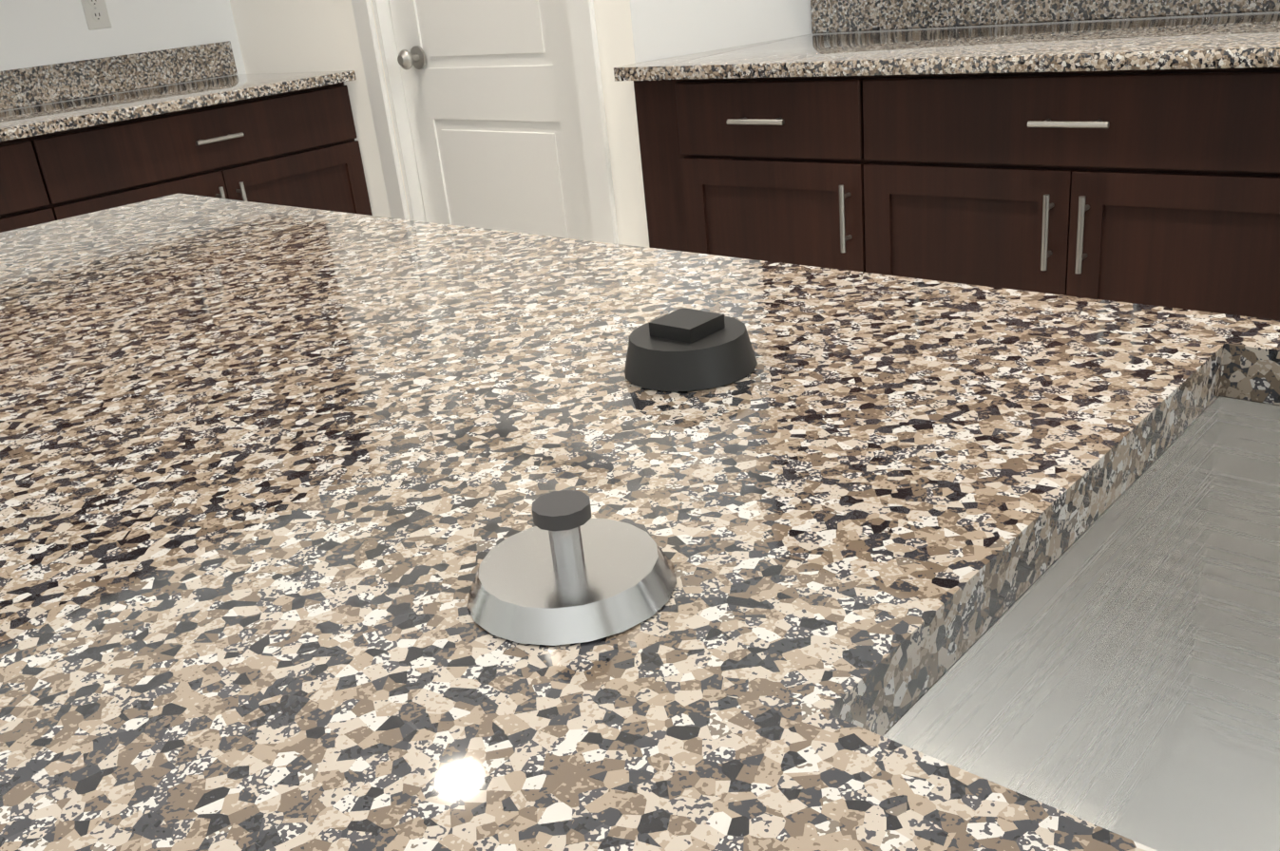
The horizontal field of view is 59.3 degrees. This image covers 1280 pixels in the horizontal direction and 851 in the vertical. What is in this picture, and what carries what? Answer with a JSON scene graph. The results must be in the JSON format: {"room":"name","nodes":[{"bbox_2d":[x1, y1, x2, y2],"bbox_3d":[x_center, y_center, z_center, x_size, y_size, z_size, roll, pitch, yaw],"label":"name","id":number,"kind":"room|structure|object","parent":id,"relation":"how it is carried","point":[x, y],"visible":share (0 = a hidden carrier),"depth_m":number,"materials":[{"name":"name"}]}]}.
{"room":"kitchen","nodes":[
{"label":"kitchen","id":0,"kind":"room"},
{"bbox_2d":[0,0,811,248],"bbox_3d":[2.231,-0.475,-0.181,10.840,2.810,13.030,13,29,38],"label":"wall","id":1,"kind":"structure","parent":0,"point":[272,36],"depth_m":3.30,"materials":[{"name":"white paint"}]},
{"bbox_2d":[80,0,112,30],"bbox_3d":[-1.634,-1.252,3.375,0.008,0.118,0.072,13,29,38],"label":"outlet","id":2,"kind":"object","parent":1,"relation":"attached to","point":[96,14],"visible":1,"depth_m":3.38,"materials":[{"name":"white plastic"}]},
{"bbox_2d":[0,40,239,109],"bbox_3d":[-1.953,-0.883,3.068,0.020,0.104,1.912,13,29,38],"label":"backsplash","id":3,"kind":"structure","parent":1,"relation":"attached to","point":[34,85],"depth_m":3.43,"materials":[{"name":"multicoloured stone"}]},
{"bbox_2d":[351,0,619,244],"bbox_3d":[-0.429,-1.134,2.963,0.970,2.150,0.136,15,30,41],"label":"door frame","id":4,"kind":"structure","parent":1,"relation":"attached to","point":[585,58],"depth_m":3.21,"materials":[{"name":"white wood"}]},
{"bbox_2d":[388,0,592,241],"bbox_3d":[-0.427,-1.089,2.977,0.769,2.041,0.108,13,29,38],"label":"pantry door","id":5,"kind":"structure","parent":1,"relation":"in","point":[489,90],"depth_m":3.07,"materials":[{"name":"white wood"}]},
{"bbox_2d":[810,0,1279,34],"bbox_3d":[0.952,-0.946,2.478,1.327,0.104,0.020,13,29,38],"label":"backsplash","id":6,"kind":"structure","parent":1,"relation":"attached to","point":[826,14],"depth_m":2.60,"materials":[{"name":"multicoloured stone"}]},
{"bbox_3d":[0.819,1.709,-1.330,11.200,0.060,8.480,13,29,38],"label":"floor","id":7,"kind":"structure","parent":0,"visible":0},
{"bbox_2d":[0,132,87,232],"bbox_3d":[-1.953,-0.203,2.782,0.608,0.870,1.009,13,29,38],"label":"base cabinet","id":8,"kind":"object","parent":7,"relation":"on","point":[39,183],"depth_m":2.77,"materials":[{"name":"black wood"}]},
{"bbox_2d":[64,82,372,215],"bbox_3d":[-1.391,-0.515,3.396,0.608,0.870,1.008,13,29,38],"label":"base cabinet","id":9,"kind":"object","parent":7,"relation":"on","point":[79,138],"depth_m":3.16,"materials":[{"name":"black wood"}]},
{"bbox_2d":[0,70,356,143],"bbox_3d":[-1.704,-0.766,2.899,0.652,0.030,1.912,13,29,38],"label":"countertop","id":10,"kind":"structure","parent":9,"relation":"on","point":[73,114],"depth_m":3.08,"materials":[{"name":"multicoloured stone"}]},
{"bbox_2d":[0,193,1279,850],"bbox_3d":[0.254,0.585,0.272,3.133,0.900,1.177,13,29,38],"label":"kitchen island","id":11,"kind":"object","parent":7,"relation":"on","point":[958,566],"visible":0.81,"depth_m":0.51,"materials":[{"name":"multicoloured stone"}]},
{"bbox_2d":[466,490,676,646],"bbox_3d":[-0.027,0.045,0.420,0.080,0.035,0.080,13,29,38],"label":"stopper","id":12,"kind":"object","parent":11,"relation":"on","point":[566,569],"visible":0.92,"depth_m":0.41,"materials":[{"name":"silver metal"}]},
{"bbox_2d":[624,307,757,391],"bbox_3d":[0.027,-0.046,0.634,0.076,0.029,0.076,13,29,38],"label":"stopper","id":13,"kind":"object","parent":11,"relation":"on","point":[684,350],"visible":1,"depth_m":0.61,"materials":[{"name":"black plastic"}]},
{"bbox_2d":[663,76,895,275],"bbox_3d":[0.510,-0.436,2.717,0.530,0.870,0.608,13,29,38],"label":"base cabinet","id":14,"kind":"object","parent":7,"relation":"on","point":[798,172],"depth_m":2.41,"materials":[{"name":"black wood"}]},
{"bbox_2d":[891,68,1279,320],"bbox_3d":[0.969,-0.333,2.349,0.905,0.870,0.608,13,29,38],"label":"base cabinet","id":15,"kind":"object","parent":7,"relation":"on","point":[1127,151],"depth_m":2.01,"materials":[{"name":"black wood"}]},
{"bbox_2d":[613,11,1279,83],"bbox_3d":[0.708,-0.785,2.325,1.458,0.030,0.652,13,29,38],"label":"countertop","id":16,"kind":"structure","parent":15,"relation":"on","point":[1219,41],"depth_m":2.17,"materials":[{"name":"multicoloured stone"}]}
]}

